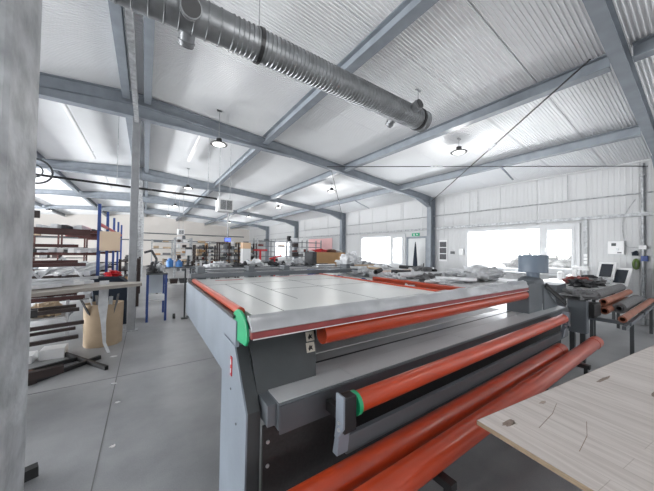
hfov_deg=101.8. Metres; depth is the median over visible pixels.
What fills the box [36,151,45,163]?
roof purlin
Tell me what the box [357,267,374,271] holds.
wrapped bundle
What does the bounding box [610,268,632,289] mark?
screen
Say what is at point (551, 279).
bench
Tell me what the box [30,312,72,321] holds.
shelf
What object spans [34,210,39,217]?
tube
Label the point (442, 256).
picture
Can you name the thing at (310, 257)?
cardboard box
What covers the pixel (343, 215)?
steel column
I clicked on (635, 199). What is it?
cable
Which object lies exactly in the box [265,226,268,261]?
steel column
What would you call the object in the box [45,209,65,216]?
roof purlin
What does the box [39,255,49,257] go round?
stored item
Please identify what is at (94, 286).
board
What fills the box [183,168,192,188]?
lamp
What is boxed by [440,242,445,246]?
picture
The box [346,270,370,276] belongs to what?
wrapped bundle
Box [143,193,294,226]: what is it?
rafter
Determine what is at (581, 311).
stand
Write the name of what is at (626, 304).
roll
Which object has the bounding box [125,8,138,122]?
tie
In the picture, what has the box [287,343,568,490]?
roll
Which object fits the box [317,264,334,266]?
tube
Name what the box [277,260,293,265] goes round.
bundle
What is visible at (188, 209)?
roof purlin
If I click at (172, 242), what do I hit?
rack
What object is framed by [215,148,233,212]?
heater
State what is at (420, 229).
wall rail
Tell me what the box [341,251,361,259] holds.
wrapped bundle
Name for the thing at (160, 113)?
rafter
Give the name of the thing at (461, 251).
dispenser
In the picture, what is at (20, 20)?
post
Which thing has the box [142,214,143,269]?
post
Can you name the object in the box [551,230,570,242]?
bare tree
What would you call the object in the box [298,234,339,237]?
wall rail
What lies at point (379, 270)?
tube
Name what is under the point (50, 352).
block
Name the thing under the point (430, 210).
steel column
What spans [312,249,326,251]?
cloth
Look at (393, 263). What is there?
window
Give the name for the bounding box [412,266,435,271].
wrapped bundle
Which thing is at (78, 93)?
rafter
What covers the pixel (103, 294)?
film
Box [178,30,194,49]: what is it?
outlet
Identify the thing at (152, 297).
shelf
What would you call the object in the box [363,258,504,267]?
ground
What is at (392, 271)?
tube
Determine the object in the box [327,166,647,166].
rod
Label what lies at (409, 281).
table
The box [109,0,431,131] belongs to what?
spiral duct
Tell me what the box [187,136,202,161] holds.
batten
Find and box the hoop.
[35,158,53,183]
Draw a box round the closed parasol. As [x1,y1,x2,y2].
[413,242,417,265]
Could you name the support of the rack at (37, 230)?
on the floor
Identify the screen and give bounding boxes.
[597,262,616,283]
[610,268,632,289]
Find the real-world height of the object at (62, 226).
0.089 m
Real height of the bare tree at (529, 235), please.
5.445 m
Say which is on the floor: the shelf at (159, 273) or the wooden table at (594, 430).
the wooden table at (594, 430)
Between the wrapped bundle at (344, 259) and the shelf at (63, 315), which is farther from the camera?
the wrapped bundle at (344, 259)
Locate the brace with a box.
[500,167,513,179]
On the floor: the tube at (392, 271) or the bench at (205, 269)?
the bench at (205, 269)
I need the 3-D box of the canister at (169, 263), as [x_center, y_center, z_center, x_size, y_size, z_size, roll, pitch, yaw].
[-5.508,0.599,9.312,0.219,0.300,0.219,2,-1,-34]
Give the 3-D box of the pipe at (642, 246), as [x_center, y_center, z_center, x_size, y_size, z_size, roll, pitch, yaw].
[7.380,-0.046,6.208,0.100,3.773,0.120,2,-1,-34]
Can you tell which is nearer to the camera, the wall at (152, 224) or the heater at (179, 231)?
the heater at (179, 231)
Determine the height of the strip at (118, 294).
0.342 m
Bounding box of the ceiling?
[34,0,653,229]
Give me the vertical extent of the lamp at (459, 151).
0.754 m
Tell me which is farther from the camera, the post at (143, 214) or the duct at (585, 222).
the post at (143, 214)
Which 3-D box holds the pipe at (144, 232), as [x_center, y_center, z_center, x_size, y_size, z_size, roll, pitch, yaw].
[-13.369,-1.051,26.704,10.000,0.099,0.099,2,-1,-34]
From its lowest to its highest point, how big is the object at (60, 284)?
0.060 m
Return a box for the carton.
[240,243,250,248]
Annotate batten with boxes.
[60,103,95,158]
[103,176,113,190]
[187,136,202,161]
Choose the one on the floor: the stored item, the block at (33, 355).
the block at (33, 355)
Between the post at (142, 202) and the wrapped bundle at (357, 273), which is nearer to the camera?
the wrapped bundle at (357, 273)
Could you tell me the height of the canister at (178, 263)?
0.240 m
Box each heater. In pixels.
[177,199,184,234]
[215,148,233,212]
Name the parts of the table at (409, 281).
rail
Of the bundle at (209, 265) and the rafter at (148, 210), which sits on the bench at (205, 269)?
the bundle at (209, 265)
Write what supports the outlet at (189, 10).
attached to the spiral duct at (204, 20)
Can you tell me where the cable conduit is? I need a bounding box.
[259,175,653,235]
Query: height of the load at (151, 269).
0.173 m
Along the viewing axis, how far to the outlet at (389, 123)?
4.30 m
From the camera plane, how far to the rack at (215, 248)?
13.03 m
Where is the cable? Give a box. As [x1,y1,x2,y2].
[622,199,638,247]
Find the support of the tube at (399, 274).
on the wrapped bundle at (422, 278)
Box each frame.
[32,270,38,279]
[39,257,82,279]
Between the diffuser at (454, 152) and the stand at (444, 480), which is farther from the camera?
the diffuser at (454, 152)
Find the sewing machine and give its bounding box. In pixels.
[572,266,589,276]
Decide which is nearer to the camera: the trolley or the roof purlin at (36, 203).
the trolley
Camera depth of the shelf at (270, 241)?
15.45 m
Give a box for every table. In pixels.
[30,295,72,335]
[156,265,216,293]
[186,255,570,490]
[289,266,515,289]
[477,345,653,490]
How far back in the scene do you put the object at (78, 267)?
6.54 m
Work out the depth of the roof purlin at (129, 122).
6.44 m
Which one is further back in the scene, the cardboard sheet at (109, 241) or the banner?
the banner
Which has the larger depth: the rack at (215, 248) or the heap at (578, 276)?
the rack at (215, 248)
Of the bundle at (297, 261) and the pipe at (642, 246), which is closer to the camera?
the pipe at (642, 246)
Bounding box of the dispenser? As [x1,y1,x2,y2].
[459,249,463,254]
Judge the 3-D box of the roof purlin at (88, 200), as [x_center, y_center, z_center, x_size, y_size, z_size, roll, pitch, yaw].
[-14.097,-2.642,15.781,0.150,0.185,5.600,2,-1,-34]
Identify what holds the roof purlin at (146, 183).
attached to the ceiling
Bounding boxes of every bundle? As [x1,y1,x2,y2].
[203,263,219,269]
[211,261,232,266]
[246,258,264,265]
[263,261,279,265]
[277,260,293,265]
[292,258,304,265]
[334,255,356,266]
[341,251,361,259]
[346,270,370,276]
[353,259,371,264]
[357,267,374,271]
[368,264,398,269]
[379,272,406,279]
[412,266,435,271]
[414,272,441,281]
[424,278,454,285]
[443,271,477,283]
[455,264,504,281]
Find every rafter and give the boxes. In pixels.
[35,189,129,200]
[35,205,129,212]
[36,159,140,179]
[39,72,133,118]
[138,93,430,206]
[141,167,341,219]
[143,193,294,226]
[143,207,265,230]
[582,0,653,166]
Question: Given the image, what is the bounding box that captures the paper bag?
[80,296,123,348]
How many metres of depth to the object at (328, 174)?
10.04 m
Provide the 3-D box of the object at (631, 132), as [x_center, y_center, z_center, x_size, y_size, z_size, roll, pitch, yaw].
[4.217,-2.103,7.217,0.150,0.185,5.600,2,-1,-34]
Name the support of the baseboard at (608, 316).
attached to the wall at (614, 180)
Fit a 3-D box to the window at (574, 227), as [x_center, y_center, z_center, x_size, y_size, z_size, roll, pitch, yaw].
[5.899,0.133,8.392,0.230,1.460,3.180,2,-1,-34]
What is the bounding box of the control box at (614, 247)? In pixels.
[608,241,624,253]
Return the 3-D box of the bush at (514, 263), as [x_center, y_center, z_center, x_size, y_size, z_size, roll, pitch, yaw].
[19.403,1.642,24.476,4.942,2.117,5.283,1,-1,4]
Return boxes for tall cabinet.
[240,249,250,277]
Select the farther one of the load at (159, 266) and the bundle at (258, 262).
the bundle at (258, 262)
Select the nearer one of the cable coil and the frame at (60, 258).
the frame at (60, 258)
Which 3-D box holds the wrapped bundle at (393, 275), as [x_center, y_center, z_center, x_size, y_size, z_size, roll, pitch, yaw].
[0.993,0.457,4.011,0.381,0.118,0.426,2,-1,-34]
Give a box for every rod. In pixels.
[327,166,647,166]
[431,59,590,201]
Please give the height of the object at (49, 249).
0.096 m
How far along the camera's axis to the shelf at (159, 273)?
5.86 m
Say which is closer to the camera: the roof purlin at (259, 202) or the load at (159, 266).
the load at (159, 266)
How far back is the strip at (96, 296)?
4.22 m
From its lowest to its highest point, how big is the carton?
0.290 m
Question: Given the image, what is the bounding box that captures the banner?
[309,237,332,250]
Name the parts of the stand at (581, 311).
leg, leg, leg, leg, frame rail, leg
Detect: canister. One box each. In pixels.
[166,258,172,266]
[175,260,181,266]
[557,271,563,279]
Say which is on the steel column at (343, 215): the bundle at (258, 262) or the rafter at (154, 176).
the rafter at (154, 176)
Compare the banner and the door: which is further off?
the banner
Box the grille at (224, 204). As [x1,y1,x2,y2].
[220,200,230,209]
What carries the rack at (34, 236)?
on the floor
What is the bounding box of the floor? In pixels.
[24,264,653,490]
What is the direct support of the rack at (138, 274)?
on the floor
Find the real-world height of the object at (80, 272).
0.072 m
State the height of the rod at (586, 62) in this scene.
0.402 m
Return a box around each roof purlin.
[35,201,43,207]
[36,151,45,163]
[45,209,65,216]
[82,197,97,207]
[126,118,132,156]
[145,181,147,196]
[183,207,192,214]
[193,190,212,205]
[217,213,233,219]
[236,200,267,212]
[247,219,267,224]
[272,209,311,218]
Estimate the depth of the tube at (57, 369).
2.79 m
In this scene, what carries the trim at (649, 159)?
attached to the wall at (614, 180)
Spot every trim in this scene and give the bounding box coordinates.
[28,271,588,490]
[251,158,651,229]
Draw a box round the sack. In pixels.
[31,297,62,316]
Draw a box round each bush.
[499,252,551,267]
[549,254,570,268]
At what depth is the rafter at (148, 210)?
21.30 m
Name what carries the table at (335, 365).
on the floor
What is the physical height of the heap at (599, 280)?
0.178 m
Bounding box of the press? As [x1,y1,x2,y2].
[184,247,192,266]
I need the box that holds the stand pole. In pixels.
[181,268,187,318]
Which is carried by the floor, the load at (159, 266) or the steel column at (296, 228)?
the steel column at (296, 228)
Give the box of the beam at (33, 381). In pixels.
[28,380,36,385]
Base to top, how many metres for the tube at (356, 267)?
0.051 m
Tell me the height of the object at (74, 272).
0.066 m
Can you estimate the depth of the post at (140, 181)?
9.98 m
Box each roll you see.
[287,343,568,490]
[352,336,603,490]
[369,272,447,277]
[592,284,625,299]
[612,295,642,313]
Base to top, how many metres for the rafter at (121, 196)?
1.256 m
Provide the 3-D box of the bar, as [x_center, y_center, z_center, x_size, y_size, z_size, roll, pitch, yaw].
[-3.444,1.011,13.686,0.700,1.640,0.100,2,-1,-34]
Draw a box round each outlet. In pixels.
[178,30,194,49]
[179,0,202,21]
[385,119,394,127]
[411,99,422,112]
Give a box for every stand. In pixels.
[433,363,590,490]
[542,282,653,362]
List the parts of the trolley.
leg, leg, leg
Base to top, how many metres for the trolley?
1.050 m
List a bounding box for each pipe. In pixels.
[36,122,216,199]
[36,236,213,242]
[144,232,243,237]
[639,163,646,324]
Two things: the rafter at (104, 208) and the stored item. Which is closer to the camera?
the stored item
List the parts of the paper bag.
waste strip, waste strip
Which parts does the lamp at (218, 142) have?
lamp shade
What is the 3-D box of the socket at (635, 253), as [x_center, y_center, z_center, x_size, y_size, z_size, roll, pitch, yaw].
[7.306,0.180,6.305,0.102,0.122,0.108,2,-1,-34]
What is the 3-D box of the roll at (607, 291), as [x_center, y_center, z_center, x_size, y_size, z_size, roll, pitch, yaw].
[5.310,0.854,5.002,2.190,0.149,0.149,2,-1,-34]
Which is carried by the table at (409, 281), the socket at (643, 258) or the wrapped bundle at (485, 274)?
the wrapped bundle at (485, 274)
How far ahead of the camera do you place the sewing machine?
6.55 m
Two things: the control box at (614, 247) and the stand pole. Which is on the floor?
the stand pole
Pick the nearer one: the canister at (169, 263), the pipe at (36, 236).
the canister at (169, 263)
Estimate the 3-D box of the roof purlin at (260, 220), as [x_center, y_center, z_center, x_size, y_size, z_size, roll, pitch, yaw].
[-5.602,-1.955,21.581,0.150,0.185,5.600,2,-1,-34]
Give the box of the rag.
[104,270,122,276]
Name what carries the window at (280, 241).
in the wall at (614, 180)
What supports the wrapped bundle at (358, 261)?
on the table at (409, 281)
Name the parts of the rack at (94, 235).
arm, arm, arm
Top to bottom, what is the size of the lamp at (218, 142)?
0.754 m
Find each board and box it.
[31,281,141,296]
[439,240,446,260]
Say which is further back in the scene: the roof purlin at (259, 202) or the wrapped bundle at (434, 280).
the roof purlin at (259, 202)
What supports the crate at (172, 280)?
on the table at (178, 282)
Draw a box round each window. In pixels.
[277,241,290,257]
[360,234,405,267]
[465,223,580,276]
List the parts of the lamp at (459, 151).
lamp shade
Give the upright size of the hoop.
2.328 m
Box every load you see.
[146,265,157,272]
[156,263,164,271]
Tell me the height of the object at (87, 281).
0.060 m
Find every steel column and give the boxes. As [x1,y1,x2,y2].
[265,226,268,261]
[293,221,298,258]
[339,213,345,252]
[426,196,434,268]
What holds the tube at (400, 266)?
on the table at (409, 281)
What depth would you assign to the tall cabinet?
13.17 m
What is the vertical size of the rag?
0.126 m
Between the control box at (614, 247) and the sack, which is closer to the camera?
the sack
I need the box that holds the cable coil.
[632,258,639,269]
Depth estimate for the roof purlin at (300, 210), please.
16.63 m
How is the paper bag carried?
on the floor
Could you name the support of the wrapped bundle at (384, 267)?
on the table at (409, 281)
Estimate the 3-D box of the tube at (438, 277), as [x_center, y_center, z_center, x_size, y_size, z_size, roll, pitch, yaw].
[1.618,0.420,3.342,0.469,0.047,0.047,0,-1,21]
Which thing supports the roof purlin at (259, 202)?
attached to the ceiling
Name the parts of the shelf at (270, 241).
shelf, shelf, shelf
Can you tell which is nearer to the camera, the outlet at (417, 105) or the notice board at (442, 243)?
the outlet at (417, 105)
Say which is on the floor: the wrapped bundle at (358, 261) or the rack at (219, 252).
the rack at (219, 252)
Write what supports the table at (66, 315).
on the floor
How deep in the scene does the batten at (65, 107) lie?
6.31 m
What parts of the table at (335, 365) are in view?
panel, rail, warning plate, leg, leg, gantry rail, panel, bracket plate, bracket arm, rail, panel, worktop frame, bracket arm, bracket plate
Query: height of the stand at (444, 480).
0.425 m
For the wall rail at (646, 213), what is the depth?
7.47 m
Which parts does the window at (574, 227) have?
sill, sash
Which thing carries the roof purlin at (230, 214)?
attached to the ceiling
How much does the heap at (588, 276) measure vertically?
0.211 m
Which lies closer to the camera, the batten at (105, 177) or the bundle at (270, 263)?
the bundle at (270, 263)
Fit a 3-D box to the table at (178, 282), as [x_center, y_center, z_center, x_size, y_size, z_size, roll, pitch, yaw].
[-5.151,1.245,9.791,2.000,0.960,0.800,2,-1,-34]
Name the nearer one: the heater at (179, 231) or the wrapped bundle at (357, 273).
the wrapped bundle at (357, 273)
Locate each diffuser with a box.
[213,142,224,146]
[453,151,464,154]
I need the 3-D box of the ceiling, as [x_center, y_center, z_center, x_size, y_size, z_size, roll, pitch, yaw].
[-6.115,-2.617,8.574,20.050,0.959,38.414,2,-1,-34]
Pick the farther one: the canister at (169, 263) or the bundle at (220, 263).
the canister at (169, 263)
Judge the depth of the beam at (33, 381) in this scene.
2.80 m
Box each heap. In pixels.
[562,275,588,281]
[564,278,601,287]
[581,275,603,279]
[589,277,606,285]
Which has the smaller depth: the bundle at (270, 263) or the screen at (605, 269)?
the screen at (605, 269)
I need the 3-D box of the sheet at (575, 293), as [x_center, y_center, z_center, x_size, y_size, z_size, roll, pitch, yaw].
[3.970,0.748,4.172,0.897,0.153,0.502,2,-1,-34]
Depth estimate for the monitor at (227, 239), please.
14.51 m
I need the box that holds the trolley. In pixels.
[145,270,167,322]
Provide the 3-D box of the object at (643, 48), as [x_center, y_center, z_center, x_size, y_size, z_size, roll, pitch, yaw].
[5.405,-2.431,1.006,0.150,0.185,5.600,2,-1,-34]
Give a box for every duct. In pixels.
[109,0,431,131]
[583,220,587,274]
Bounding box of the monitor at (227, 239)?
[224,213,230,241]
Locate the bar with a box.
[253,249,266,276]
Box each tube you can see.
[28,364,63,381]
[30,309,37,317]
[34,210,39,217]
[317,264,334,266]
[350,266,366,268]
[354,264,374,267]
[373,268,382,273]
[391,270,410,272]
[397,271,424,277]
[399,265,415,268]
[435,276,476,281]
[446,268,464,271]
[599,289,632,304]
[601,297,627,314]
[618,298,653,322]
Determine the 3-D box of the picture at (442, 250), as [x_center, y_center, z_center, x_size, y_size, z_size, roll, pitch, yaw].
[4.539,0.199,10.405,0.004,0.210,0.280,2,-1,-34]
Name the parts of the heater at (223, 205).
casing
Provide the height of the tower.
2.100 m
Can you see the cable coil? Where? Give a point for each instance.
(635, 259)
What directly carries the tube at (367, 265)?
on the wrapped bundle
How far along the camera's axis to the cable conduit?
8.09 m
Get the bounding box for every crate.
[92,275,135,323]
[169,278,177,283]
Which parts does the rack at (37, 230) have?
arm, arm, arm, arm, arm, arm, arm, arm, arm, arm, arm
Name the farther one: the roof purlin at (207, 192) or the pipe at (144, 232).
the pipe at (144, 232)
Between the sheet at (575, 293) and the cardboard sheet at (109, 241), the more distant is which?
the cardboard sheet at (109, 241)
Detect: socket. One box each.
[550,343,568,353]
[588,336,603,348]
[631,251,638,255]
[641,256,648,260]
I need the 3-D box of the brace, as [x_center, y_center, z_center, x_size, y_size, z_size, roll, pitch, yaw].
[4.687,-1.877,6.918,0.477,0.306,0.030,1,-1,-22]
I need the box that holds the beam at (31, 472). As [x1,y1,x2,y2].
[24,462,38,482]
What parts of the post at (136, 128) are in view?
plate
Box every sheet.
[99,231,120,250]
[560,287,600,300]
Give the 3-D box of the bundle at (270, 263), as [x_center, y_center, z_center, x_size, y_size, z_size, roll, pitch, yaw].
[-1.470,0.494,7.027,0.410,0.194,0.614,2,-1,-34]
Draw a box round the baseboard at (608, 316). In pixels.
[598,313,653,325]
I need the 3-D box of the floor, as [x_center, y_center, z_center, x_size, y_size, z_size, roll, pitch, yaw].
[-6.375,1.760,8.767,19.850,0.150,37.700,2,-1,-34]
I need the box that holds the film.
[98,280,109,352]
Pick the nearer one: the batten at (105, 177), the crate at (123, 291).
the crate at (123, 291)
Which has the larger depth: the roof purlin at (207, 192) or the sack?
the roof purlin at (207, 192)
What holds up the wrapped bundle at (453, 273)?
on the table at (409, 281)
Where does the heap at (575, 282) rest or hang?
on the bench at (551, 279)
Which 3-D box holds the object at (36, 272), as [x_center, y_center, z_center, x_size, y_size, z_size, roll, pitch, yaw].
[-7.839,0.627,7.989,0.077,0.075,6.384,2,-1,-34]
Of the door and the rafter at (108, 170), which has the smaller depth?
the rafter at (108, 170)
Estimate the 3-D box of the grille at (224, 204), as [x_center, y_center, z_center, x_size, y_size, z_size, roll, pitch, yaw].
[-2.706,-1.089,7.146,0.300,0.250,0.006,2,-1,-34]
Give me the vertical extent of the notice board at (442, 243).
0.830 m
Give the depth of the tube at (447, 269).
4.74 m
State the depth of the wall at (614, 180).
8.01 m
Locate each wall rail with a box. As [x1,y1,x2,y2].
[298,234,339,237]
[345,228,426,234]
[435,212,653,229]
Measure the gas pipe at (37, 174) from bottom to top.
1.749 m
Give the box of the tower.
[173,237,192,277]
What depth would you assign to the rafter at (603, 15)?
3.33 m
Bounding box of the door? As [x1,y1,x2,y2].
[406,236,426,266]
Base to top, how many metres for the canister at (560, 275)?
0.220 m
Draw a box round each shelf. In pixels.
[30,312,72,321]
[146,270,167,274]
[148,294,163,301]
[253,238,321,276]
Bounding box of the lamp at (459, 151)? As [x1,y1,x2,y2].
[450,138,466,154]
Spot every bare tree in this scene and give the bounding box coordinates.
[521,229,538,254]
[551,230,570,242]
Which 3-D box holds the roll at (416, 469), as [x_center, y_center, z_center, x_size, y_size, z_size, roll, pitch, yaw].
[1.603,1.179,2.143,4.480,0.140,0.140,2,-1,-34]
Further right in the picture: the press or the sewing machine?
the sewing machine
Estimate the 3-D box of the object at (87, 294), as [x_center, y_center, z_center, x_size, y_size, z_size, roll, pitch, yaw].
[-6.428,1.128,7.515,0.099,0.097,4.146,2,-1,-34]
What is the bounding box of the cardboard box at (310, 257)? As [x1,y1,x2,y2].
[304,252,344,266]
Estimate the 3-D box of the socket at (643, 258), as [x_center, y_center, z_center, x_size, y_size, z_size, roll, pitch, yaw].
[7.397,0.305,6.186,0.080,0.130,0.110,2,-1,-34]
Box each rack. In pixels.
[28,227,107,381]
[32,204,122,300]
[32,235,87,270]
[118,257,140,306]
[151,239,256,268]
[192,245,217,278]
[216,242,256,278]
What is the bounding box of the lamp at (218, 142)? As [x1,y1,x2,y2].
[210,109,227,147]
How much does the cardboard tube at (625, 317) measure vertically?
0.089 m
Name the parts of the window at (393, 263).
sash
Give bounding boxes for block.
[29,350,37,363]
[39,343,67,360]
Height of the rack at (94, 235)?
2.620 m
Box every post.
[0,0,41,490]
[122,117,140,332]
[136,180,142,290]
[140,202,143,276]
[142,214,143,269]
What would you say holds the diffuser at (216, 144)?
attached to the lamp at (218, 142)
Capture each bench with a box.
[205,269,278,278]
[543,278,614,335]
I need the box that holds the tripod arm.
[144,250,157,267]
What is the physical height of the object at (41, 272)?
0.096 m
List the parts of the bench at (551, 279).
leg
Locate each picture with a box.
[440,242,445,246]
[440,248,445,252]
[440,254,445,258]
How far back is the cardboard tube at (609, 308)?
4.27 m
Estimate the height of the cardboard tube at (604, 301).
0.099 m
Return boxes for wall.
[34,214,248,265]
[249,161,653,319]
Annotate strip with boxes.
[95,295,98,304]
[114,293,119,311]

